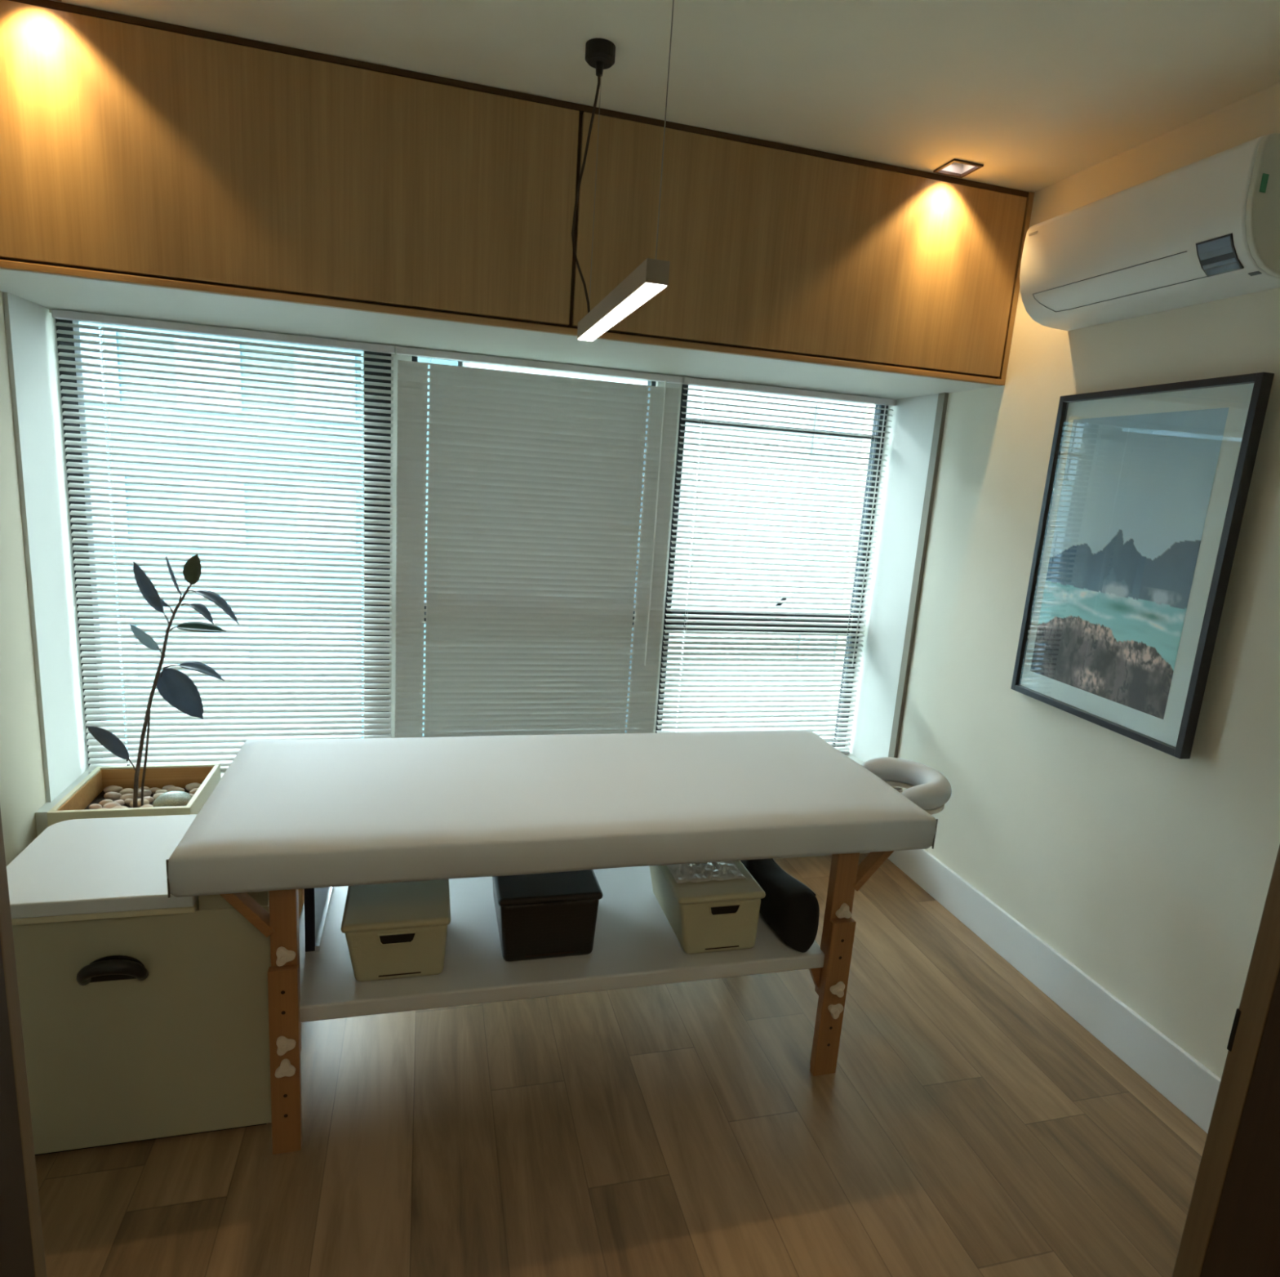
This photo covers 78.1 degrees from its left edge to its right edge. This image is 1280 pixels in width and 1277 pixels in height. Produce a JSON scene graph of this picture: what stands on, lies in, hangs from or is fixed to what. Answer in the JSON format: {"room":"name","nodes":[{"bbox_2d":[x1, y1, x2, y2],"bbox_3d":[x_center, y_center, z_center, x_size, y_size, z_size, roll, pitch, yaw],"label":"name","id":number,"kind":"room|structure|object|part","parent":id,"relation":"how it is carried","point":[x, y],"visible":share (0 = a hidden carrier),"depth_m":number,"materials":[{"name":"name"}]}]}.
{"room":"massage room","nodes":[
{"label":"massage room","id":0,"kind":"room"},
{"bbox_2d":[0,290,46,866],"bbox_3d":[-1.489,0.008,0.676,0.150,2.498,4.600,1,12,-15],"label":"wall","id":1,"kind":"structure","parent":0,"point":[22,780],"depth_m":2.35,"materials":[{"name":"beige paint"}]},
{"bbox_2d":[2,291,88,802],"bbox_3d":[-1.916,-0.262,2.563,0.012,1.565,0.306,1,12,-15],"label":"trim","id":2,"kind":"structure","parent":1,"relation":"attached to","point":[30,327],"depth_m":2.53,"materials":[{"name":"white paint"}]},
{"bbox_2d":[35,309,892,858],"bbox_3d":[-0.423,-0.378,2.940,3.088,2.498,0.465,1,12,-15],"label":"wall","id":3,"kind":"structure","parent":0,"point":[41,815],"depth_m":2.60,"materials":[{"name":"white paint"}]},
{"bbox_2d":[55,318,457,765],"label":"window","id":4,"kind":"structure","parent":3,"relation":"in","point":[58,327],"depth_m":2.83,"materials":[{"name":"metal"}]},
{"bbox_2d":[51,309,395,773],"bbox_3d":[-1.415,-0.272,2.792,1.034,1.560,0.034,1,12,-15],"label":"blind","id":5,"kind":"object","parent":4,"relation":"attached to","point":[302,728],"visible":0.92,"depth_m":2.78,"materials":[{"name":"paint"}]},
{"bbox_3d":[-1.789,-0.276,2.694,0.001,1.517,0.026,1,12,-15],"label":"ladder cord","id":6,"kind":"part","parent":5,"relation":"part of","materials":[{"name":"white fabric"}]},
{"bbox_3d":[-1.470,0.484,2.949,1.028,0.012,0.024,1,12,-15],"label":"rail","id":7,"kind":"part","parent":5,"relation":"part of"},
{"bbox_3d":[-1.017,-0.264,2.904,0.001,1.517,0.026,1,12,-15],"label":"ladder cord","id":8,"kind":"part","parent":5,"relation":"part of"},
{"bbox_2d":[0,0,1034,385],"bbox_3d":[-0.302,-1.256,2.546,3.087,0.607,0.661,1,12,-15],"label":"upper cabinet","id":9,"kind":"object","parent":3,"relation":"attached to","point":[134,150],"visible":0.94,"depth_m":2.16,"materials":[{"name":"brown wood"}]},
{"bbox_3d":[-0.950,-1.203,2.045,1.576,0.562,0.020,1,12,-15],"label":"door","id":10,"kind":"part","parent":9,"relation":"part of","materials":[{"name":"brown wood"}]},
{"bbox_2d":[0,268,1002,399],"bbox_3d":[-0.324,-0.966,2.611,3.088,0.012,0.648,1,12,-15],"label":"soffit","id":11,"kind":"structure","parent":9,"relation":"attached to","point":[47,291],"depth_m":2.51,"materials":[{"name":"white paint"}]},
{"bbox_3d":[-0.242,-0.900,2.303,3.087,0.018,0.023,1,12,-15],"label":"rail","id":12,"kind":"part","parent":9,"relation":"part of","materials":[{"name":"brown wood"}]},
{"bbox_3d":[0.533,-1.180,2.449,1.474,0.562,0.020,1,12,-15],"label":"door","id":13,"kind":"part","parent":9,"relation":"part of","materials":[{"name":"brown wood"}]},
{"bbox_2d":[411,355,656,732],"bbox_3d":[-0.440,-0.277,3.146,0.920,1.565,0.050,1,12,-15],"label":"window","id":14,"kind":"structure","parent":3,"relation":"in","point":[414,358],"depth_m":3.15,"materials":[{"name":"metal"}]},
{"bbox_2d":[395,346,683,737],"bbox_3d":[-0.401,-0.256,3.065,1.056,1.560,0.041,1,12,-15],"label":"blind","id":15,"kind":"object","parent":14,"relation":"attached to","point":[535,482],"visible":0.87,"depth_m":3.05,"materials":[{"name":"paint"}]},
{"bbox_3d":[-0.800,-0.261,2.964,0.001,1.517,0.008,1,12,-15],"label":"ladder cord","id":16,"kind":"part","parent":15,"relation":"part of","materials":[{"name":"white fabric"}]},
{"bbox_3d":[-0.009,-0.249,3.179,0.001,1.517,0.008,1,12,-15],"label":"ladder cord","id":17,"kind":"part","parent":15,"relation":"part of","materials":[{"name":"white fabric"}]},
{"bbox_2d":[389,349,682,737],"bbox_3d":[-0.426,-0.277,3.152,1.090,1.565,0.105,1,12,-15],"label":"trim","id":18,"kind":"structure","parent":3,"relation":"attached to","point":[396,357],"depth_m":3.01,"materials":[{"name":"white paint"}]},
{"bbox_2d":[655,384,888,746],"bbox_3d":[0.558,-0.260,3.410,0.945,1.565,0.067,1,12,-15],"label":"window","id":19,"kind":"structure","parent":3,"relation":"in","point":[683,391],"depth_m":3.39,"materials":[{"name":"metal"}]},
{"bbox_2d":[656,377,897,754],"bbox_3d":[0.564,-0.241,3.328,0.932,1.560,0.041,1,12,-15],"label":"blind","id":20,"kind":"object","parent":19,"relation":"attached to","point":[686,380],"visible":0.94,"depth_m":3.33,"materials":[{"name":"paint"}]},
{"bbox_3d":[0.203,-0.246,3.237,0.001,1.517,0.028,1,12,-15],"label":"ladder cord","id":21,"kind":"part","parent":20,"relation":"part of","materials":[{"name":"white fabric"}]},
{"bbox_3d":[0.509,0.514,3.489,0.926,0.012,0.024,1,12,-15],"label":"rail","id":22,"kind":"part","parent":20,"relation":"part of","materials":[{"name":"white metal"}]},
{"bbox_3d":[0.936,-0.235,3.437,0.001,1.517,0.028,1,12,-15],"label":"ladder cord","id":23,"kind":"part","parent":20,"relation":"part of","materials":[{"name":"white fabric"}]},
{"bbox_3d":[0.611,-0.156,3.421,0.048,0.055,0.012,3,12,-7],"label":"handle","id":24,"kind":"part","parent":19,"relation":"part of","materials":[{"name":"metal"}]},
{"bbox_2d":[35,853,1207,1276],"bbox_3d":[-0.034,1.266,1.401,3.500,0.050,4.700,1,12,-15],"label":"floor","id":25,"kind":"structure","parent":0,"point":[966,1123],"depth_m":1.80,"materials":[{"name":"brown wood"}]},
{"bbox_2d":[46,763,221,826],"bbox_3d":[-1.524,0.680,2.431,0.354,0.480,0.352,1,12,-15],"label":"planter box","id":26,"kind":"object","parent":25,"relation":"on","point":[74,805],"visible":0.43,"depth_m":2.45,"materials":[{"name":"beige laminate"}]},
{"bbox_2d":[88,803,102,808],"bbox_3d":[-1.637,0.507,2.370,0.035,0.021,0.027,-1,13,-25],"label":"pebble","id":27,"kind":"object","parent":26,"relation":"on","point":[95,806],"visible":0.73,"depth_m":2.36,"materials":[{"name":"stone"}]},
{"bbox_2d":[98,799,113,806],"bbox_3d":[-1.627,0.501,2.402,0.038,0.022,0.028,-5,15,-39],"label":"pebble","id":28,"kind":"object","parent":26,"relation":"on","point":[104,802],"visible":0.7,"depth_m":2.39,"materials":[{"name":"stone"}]},
{"bbox_2d":[102,801,120,808],"bbox_3d":[-1.593,0.506,2.377,0.045,0.026,0.034,-5,14,-37],"label":"pebble","id":29,"kind":"object","parent":26,"relation":"on","point":[109,805],"visible":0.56,"depth_m":2.37,"materials":[{"name":"stone"}]},
{"bbox_2d":[103,791,121,799],"bbox_3d":[-1.637,0.488,2.447,0.048,0.028,0.034,1,12,-14],"label":"pebble","id":30,"kind":"object","parent":26,"relation":"on","point":[108,795],"visible":0.94,"depth_m":2.44,"materials":[{"name":"stone"}]},
{"bbox_2d":[103,785,123,792],"bbox_3d":[-1.662,0.478,2.486,0.044,0.030,0.047,14,15,40],"label":"pebble","id":31,"kind":"object","parent":26,"relation":"on","point":[111,788],"visible":0.81,"depth_m":2.48,"materials":[{"name":"stone"}]},
{"bbox_2d":[113,799,124,805],"bbox_3d":[-1.594,0.503,2.409,0.027,0.021,0.034,14,15,39],"label":"pebble","id":32,"kind":"object","parent":26,"relation":"on","point":[121,802],"visible":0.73,"depth_m":2.40,"materials":[{"name":"stone"}]},
{"bbox_2d":[112,805,128,808],"bbox_3d":[-1.552,0.513,2.352,0.050,0.029,0.037,-2,13,-26],"label":"pebble","id":33,"kind":"object","parent":26,"relation":"on","point":[116,806],"visible":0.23,"depth_m":2.35,"materials":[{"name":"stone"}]},
{"bbox_2d":[119,793,133,800],"bbox_3d":[-1.591,0.493,2.448,0.037,0.023,0.034,5,12,4],"label":"pebble","id":34,"kind":"object","parent":26,"relation":"on","point":[123,797],"visible":0.65,"depth_m":2.44,"materials":[{"name":"stone"}]},
{"bbox_2d":[119,787,133,795],"bbox_3d":[-1.614,0.485,2.481,0.044,0.025,0.032,2,12,-9],"label":"pebble","id":35,"kind":"object","parent":26,"relation":"on","point":[128,790],"visible":0.57,"depth_m":2.47,"materials":[{"name":"stone"}]},
{"bbox_2d":[124,798,133,805],"bbox_3d":[-1.564,0.502,2.421,0.036,0.022,0.026,4,12,1],"label":"pebble","id":36,"kind":"object","parent":26,"relation":"on","point":[127,801],"visible":0.53,"depth_m":2.41,"materials":[{"name":"stone"}]},
{"bbox_2d":[129,798,149,807],"bbox_3d":[-1.528,0.504,2.407,0.052,0.029,0.038,-5,14,-37],"label":"pebble","id":37,"kind":"object","parent":26,"relation":"on","point":[145,801],"visible":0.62,"depth_m":2.40,"materials":[{"name":"stone"}]},
{"bbox_2d":[137,786,149,790],"bbox_3d":[-1.581,0.483,2.509,0.038,0.022,0.028,-5,15,-38],"label":"pebble","id":38,"kind":"object","parent":26,"relation":"on","point":[144,787],"visible":0.34,"depth_m":2.50,"materials":[{"name":"stone"}]},
{"bbox_2d":[137,789,151,797],"bbox_3d":[-1.563,0.488,2.479,0.047,0.027,0.034,-2,13,-29],"label":"pebble","id":39,"kind":"object","parent":26,"relation":"on","point":[146,792],"visible":0.6,"depth_m":2.47,"materials":[{"name":"stone"}]},
{"bbox_2d":[139,804,153,807],"bbox_3d":[-1.494,0.513,2.386,0.039,0.022,0.028,0,12,-18],"label":"pebble","id":40,"kind":"object","parent":26,"relation":"on","point":[145,805],"visible":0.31,"depth_m":2.38,"materials":[{"name":"stone"}]},
{"bbox_2d":[143,795,154,802],"bbox_3d":[-1.528,0.499,2.445,0.035,0.021,0.027,-4,14,-34],"label":"pebble","id":41,"kind":"object","parent":26,"relation":"on","point":[149,798],"visible":0.6,"depth_m":2.44,"materials":[{"name":"stone"}]},
{"bbox_2d":[149,786,160,794],"bbox_3d":[-1.545,0.485,2.510,0.033,0.021,0.031,9,12,23],"label":"pebble","id":42,"kind":"object","parent":26,"relation":"on","point":[154,789],"visible":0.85,"depth_m":2.50,"materials":[{"name":"stone"}]},
{"bbox_2d":[153,792,163,799],"bbox_3d":[-1.501,0.495,2.469,0.042,0.024,0.030,2,12,-12],"label":"pebble","id":43,"kind":"object","parent":26,"relation":"on","point":[156,795],"visible":0.36,"depth_m":2.46,"materials":[{"name":"stone"}]},
{"bbox_2d":[155,789,167,793],"bbox_3d":[-1.513,0.490,2.498,0.038,0.022,0.027,-1,13,-24],"label":"pebble","id":44,"kind":"object","parent":26,"relation":"on","point":[159,790],"visible":0.45,"depth_m":2.49,"materials":[{"name":"stone"}]},
{"bbox_2d":[85,553,239,807],"bbox_3d":[-1.408,0.148,2.331,0.412,0.806,0.091,-1,13,-25],"label":"rubber plant","id":45,"kind":"object","parent":26,"relation":"in","point":[175,686],"visible":0.98,"depth_m":2.33,"materials":[{"name":"green plant"}]},
{"bbox_3d":[-1.482,0.365,2.366,0.053,0.358,0.009,5,12,4],"label":"stem","id":46,"kind":"part","parent":45,"relation":"part of","materials":[{"name":"brown plant"}]},
{"bbox_3d":[-1.416,0.196,2.332,0.180,0.712,0.023,1,12,-15],"label":"stem","id":47,"kind":"part","parent":45,"relation":"part of","materials":[{"name":"brown plant"}]},
{"bbox_2d":[162,785,175,790],"bbox_3d":[-1.512,0.482,2.532,0.039,0.023,0.030,-5,15,-37],"label":"pebble","id":48,"kind":"object","parent":26,"relation":"on","point":[166,787],"visible":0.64,"depth_m":2.52,"materials":[{"name":"stone"}]},
{"bbox_2d":[152,791,191,806],"bbox_3d":[-1.406,0.498,2.381,0.111,0.074,0.080,-2,13,-29],"label":"stone","id":49,"kind":"object","parent":26,"relation":"on","point":[170,798],"visible":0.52,"depth_m":2.35,"materials":[{"name":"beige stone"}]},
{"bbox_2d":[167,786,184,791],"bbox_3d":[-1.479,0.486,2.513,0.043,0.027,0.040,10,13,26],"label":"pebble","id":50,"kind":"object","parent":26,"relation":"on","point":[171,788],"visible":0.58,"depth_m":2.50,"materials":[{"name":"stone"}]},
{"bbox_2d":[185,782,200,791],"bbox_3d":[-1.443,0.481,2.550,0.050,0.028,0.036,0,12,-21],"label":"pebble","id":51,"kind":"object","parent":26,"relation":"on","point":[190,786],"visible":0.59,"depth_m":2.54,"materials":[{"name":"stone"}]},
{"bbox_2d":[189,787,198,794],"bbox_3d":[-1.409,0.491,2.515,0.043,0.027,0.040,7,12,16],"label":"pebble","id":52,"kind":"object","parent":26,"relation":"on","point":[193,791],"visible":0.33,"depth_m":2.50,"materials":[{"name":"stone"}]},
{"bbox_2d":[6,813,271,1155],"bbox_3d":[-1.107,0.773,1.814,0.536,0.602,0.424,1,12,-15],"label":"cabinet","id":53,"kind":"object","parent":25,"relation":"on","point":[144,1011],"visible":0.69,"depth_m":1.66,"materials":[{"name":"beige laminate"}]},
{"bbox_2d":[6,813,198,918],"bbox_3d":[-1.158,0.492,1.752,0.398,0.032,0.396,1,12,-15],"label":"cushion","id":54,"kind":"object","parent":53,"relation":"on","point":[113,867],"depth_m":1.67,"materials":[{"name":"white fabric"}]},
{"bbox_3d":[-1.080,0.676,1.619,0.116,0.056,0.004,1,12,-15],"label":"handle plate","id":55,"kind":"part","parent":53,"relation":"part of","materials":[{"name":"black plastic"}]},
{"bbox_2d":[165,729,937,1154],"bbox_3d":[-0.193,0.706,2.107,1.692,0.742,0.680,1,12,-15],"label":"massage table","id":56,"kind":"object","parent":25,"relation":"on","point":[285,818],"visible":0.97,"depth_m":1.87,"materials":[{"name":"white leather"}]},
{"bbox_3d":[-0.751,0.697,1.670,0.052,0.427,0.032,1,12,-15],"label":"leg","id":57,"kind":"part","parent":56,"relation":"part of","materials":[{"name":"brown wood"}]},
{"bbox_3d":[-0.753,0.910,1.673,0.040,0.037,0.023,1,12,-15],"label":"clamp knob","id":58,"kind":"part","parent":56,"relation":"part of","materials":[{"name":"beige plastic"}]},
{"bbox_3d":[-0.738,0.661,1.643,0.037,0.040,0.023,1,12,-15],"label":"clamp knob","id":59,"kind":"part","parent":56,"relation":"part of","materials":[{"name":"beige plastic"}]},
{"bbox_3d":[-0.746,0.857,1.663,0.037,0.040,0.023,1,12,-15],"label":"clamp knob","id":60,"kind":"part","parent":56,"relation":"part of","materials":[{"name":"beige plastic"}]},
{"bbox_3d":[-0.955,0.581,2.170,0.051,0.427,0.032,1,12,-15],"label":"leg","id":61,"kind":"part","parent":56,"relation":"part of","materials":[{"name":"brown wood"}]},
{"bbox_2d":[304,886,333,951],"bbox_3d":[-0.815,0.600,2.012,0.032,0.225,0.340,1,12,-15],"label":"board","id":62,"kind":"object","parent":56,"relation":"on","point":[317,900],"visible":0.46,"depth_m":1.88,"materials":[{"name":"metal"}]},
{"bbox_2d":[340,879,450,981],"bbox_3d":[-0.586,0.674,1.914,0.236,0.152,0.310,1,12,-15],"label":"storage box","id":63,"kind":"object","parent":56,"relation":"on","point":[393,930],"visible":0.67,"depth_m":1.79,"materials":[{"name":"beige plastic"}]},
{"bbox_3d":[-0.581,0.609,1.901,0.236,0.020,0.310,1,12,-15],"label":"lid","id":64,"kind":"part","parent":63,"relation":"part of","materials":[{"name":"beige plastic"}]},
{"bbox_2d":[492,869,602,961],"bbox_3d":[-0.257,0.660,2.040,0.251,0.174,0.342,1,12,-15],"label":"storage box","id":65,"kind":"object","parent":56,"relation":"on","point":[544,915],"visible":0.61,"depth_m":1.89,"materials":[{"name":"black plastic"}]},
{"bbox_3d":[-0.252,0.585,2.025,0.251,0.020,0.340,1,12,-15],"label":"lid","id":66,"kind":"part","parent":65,"relation":"part of","materials":[{"name":"black plastic"}]},
{"bbox_2d":[298,866,824,1022],"bbox_3d":[-0.225,0.755,2.120,1.304,0.040,0.580,1,12,-15],"label":"shelf","id":67,"kind":"object","parent":56,"relation":"attached to","point":[635,944],"depth_m":1.92,"materials":[{"name":"paint"}]},
{"bbox_2d":[649,860,765,954],"bbox_3d":[0.157,0.678,2.116,0.232,0.166,0.340,1,12,-15],"label":"storage box","id":68,"kind":"object","parent":56,"relation":"on","point":[712,915],"visible":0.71,"depth_m":1.97,"materials":[{"name":"beige plastic"}]},
{"bbox_2d":[666,860,746,883],"bbox_3d":[0.156,0.587,2.101,0.185,0.015,0.218,1,12,-15],"label":"plastic film","id":69,"kind":"object","parent":68,"relation":"on","point":[717,870],"visible":0.5,"depth_m":2.04,"materials":[{"name":"clear plastic"}]},
{"bbox_3d":[0.162,0.607,2.101,0.232,0.020,0.340,1,12,-15],"label":"lid","id":70,"kind":"part","parent":68,"relation":"part of","materials":[{"name":"beige plastic"}]},
{"bbox_2d":[740,857,819,952],"bbox_3d":[0.362,0.669,2.211,0.112,0.172,0.469,1,12,-15],"label":"bolster","id":71,"kind":"object","parent":56,"relation":"on","point":[788,906],"visible":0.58,"depth_m":2.03,"materials":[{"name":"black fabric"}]},
{"bbox_3d":[0.500,0.955,2.021,0.040,0.037,0.023,1,12,-15],"label":"clamp knob","id":72,"kind":"part","parent":56,"relation":"part of","materials":[{"name":"beige plastic"}]},
{"bbox_3d":[0.504,0.716,2.012,0.059,0.427,0.032,1,12,-15],"label":"leg","id":73,"kind":"part","parent":56,"relation":"part of","materials":[{"name":"brown wood"}]},
{"bbox_3d":[0.501,0.893,2.007,0.037,0.040,0.023,1,12,-15],"label":"clamp knob","id":74,"kind":"part","parent":56,"relation":"part of","materials":[{"name":"beige plastic"}]},
{"bbox_3d":[0.513,0.685,1.985,0.040,0.038,0.023,1,12,-15],"label":"clamp knob","id":75,"kind":"part","parent":56,"relation":"part of","materials":[{"name":"beige plastic"}]},
{"bbox_2d":[861,756,951,814],"bbox_3d":[0.760,0.419,2.233,0.212,0.095,0.276,1,12,-15],"label":"cradle","id":76,"kind":"object","parent":56,"relation":"attached to","point":[926,787],"visible":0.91,"depth_m":2.25,"materials":[{"name":"white leather"}]},
{"bbox_3d":[0.702,0.444,2.295,0.134,0.014,0.014,1,12,-15],"label":"support rod","id":77,"kind":"part","parent":76,"relation":"part of","materials":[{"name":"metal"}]},
{"bbox_2d":[51,0,1279,192],"bbox_3d":[0.141,-1.210,0.896,3.500,0.020,4.700,1,12,-15],"label":"ceiling","id":78,"kind":"structure","parent":0,"point":[1039,94],"depth_m":1.89,"materials":[{"name":"paint"}]},
{"bbox_2d":[571,0,674,341],"bbox_3d":[-0.045,-1.028,1.661,0.085,0.666,0.691,1,12,-15],"label":"pendant lamp","id":79,"kind":"object","parent":78,"relation":"hanging from","point":[651,277],"visible":1,"depth_m":1.73,"materials":[{"name":"brown metal"}]},
{"bbox_3d":[-0.137,-1.083,1.951,0.060,0.563,0.026,1,12,-15],"label":"power cord","id":80,"kind":"part","parent":79,"relation":"part of","materials":[{"name":"black plastic"}]},
{"bbox_2d":[577,282,666,341],"bbox_3d":[-0.056,-0.706,1.724,0.037,0.010,0.673,1,12,-15],"label":"diffuser","id":81,"kind":"object","parent":79,"relation":"attached to","point":[634,295],"depth_m":1.64,"materials":[{"name":"white plastic"}]},
{"bbox_2d":[933,158,983,177],"bbox_3d":[0.985,-1.499,2.423,0.104,0.106,0.104,1,12,-15],"label":"recessed light","id":82,"kind":"object","parent":78,"relation":"in","point":[955,167],"visible":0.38,"depth_m":2.47,"materials":[{"name":"white paint"}]},
{"bbox_2d":[826,82,1279,1078],"bbox_3d":[1.634,0.055,1.527,0.150,2.498,4.600,1,12,-15],"label":"wall","id":83,"kind":"structure","parent":0,"point":[1147,868],"depth_m":2.28,"materials":[{"name":"beige paint"}]},
{"bbox_2d":[844,393,938,762],"bbox_3d":[1.057,-0.213,3.352,0.012,1.565,0.348,1,12,-15],"label":"trim","id":84,"kind":"structure","parent":83,"relation":"attached to","point":[908,451],"depth_m":3.33,"materials":[{"name":"white paint"}]},
{"bbox_2d":[888,392,948,757],"bbox_3d":[1.105,-0.171,3.165,0.016,1.565,0.040,1,12,-15],"label":"trim","id":85,"kind":"structure","parent":83,"relation":"attached to","point":[942,402],"depth_m":3.14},
{"bbox_2d":[887,848,1221,1133],"bbox_3d":[1.334,1.086,2.260,0.014,0.150,2.298,1,12,-15],"label":"baseboard","id":86,"kind":"structure","parent":83,"relation":"attached to","point":[1178,1076],"depth_m":2.35,"materials":[{"name":"paint"}]},
{"bbox_2d":[1010,372,1274,758],"bbox_3d":[1.340,-0.220,2.208,0.032,0.933,0.653,2,12,-12],"label":"framed picture","id":87,"kind":"object","parent":83,"relation":"attached to","point":[1146,490],"visible":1,"depth_m":2.14,"materials":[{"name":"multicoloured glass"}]},
{"bbox_2d":[1030,407,1229,719],"bbox_3d":[1.341,-0.226,2.225,0.001,0.786,0.514,1,12,-12],"label":"print","id":88,"kind":"object","parent":87,"relation":"attached to","point":[1136,489],"depth_m":2.18},
{"bbox_2d":[1019,133,1279,330],"bbox_3d":[1.321,-1.012,2.051,0.210,0.277,0.708,1,12,-15],"label":"air conditioner","id":89,"kind":"object","parent":83,"relation":"attached to","point":[1207,229],"visible":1,"depth_m":1.93,"materials":[{"name":"white plastic"}]},
{"bbox_3d":[1.411,-0.939,1.726,0.206,0.276,0.016,1,12,-15],"label":"panel","id":90,"kind":"part","parent":89,"relation":"part of","materials":[{"name":"white plastic"}]},
{"bbox_3d":[0.240,0.171,0.479,3.088,2.498,0.116,1,12,-15],"label":"wall","id":91,"kind":"structure","parent":0,"visible":0},
{"bbox_2d":[0,807,1279,1276],"bbox_3d":[0.098,0.336,0.469,0.953,2.160,0.141,1,12,-15],"label":"door frame","id":92,"kind":"structure","parent":91,"relation":"in","point":[1232,1227],"depth_m":0.62,"materials":[{"name":"brown wood"}]},
{"label":"outside","id":93,"kind":"structure","parent":0,"visible":0},
{"bbox_3d":[-11.309,3.208,48.535,120.000,0.200,88.800,1,12,-15],"label":"ground","id":94,"kind":"structure","parent":93,"visible":0},
{"bbox_2d":[457,360,866,737],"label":"window","id":95,"kind":"structure","parent":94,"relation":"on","point":[460,363],"depth_m":16.48,"materials":[{"name":"clear glass"}]}
]}

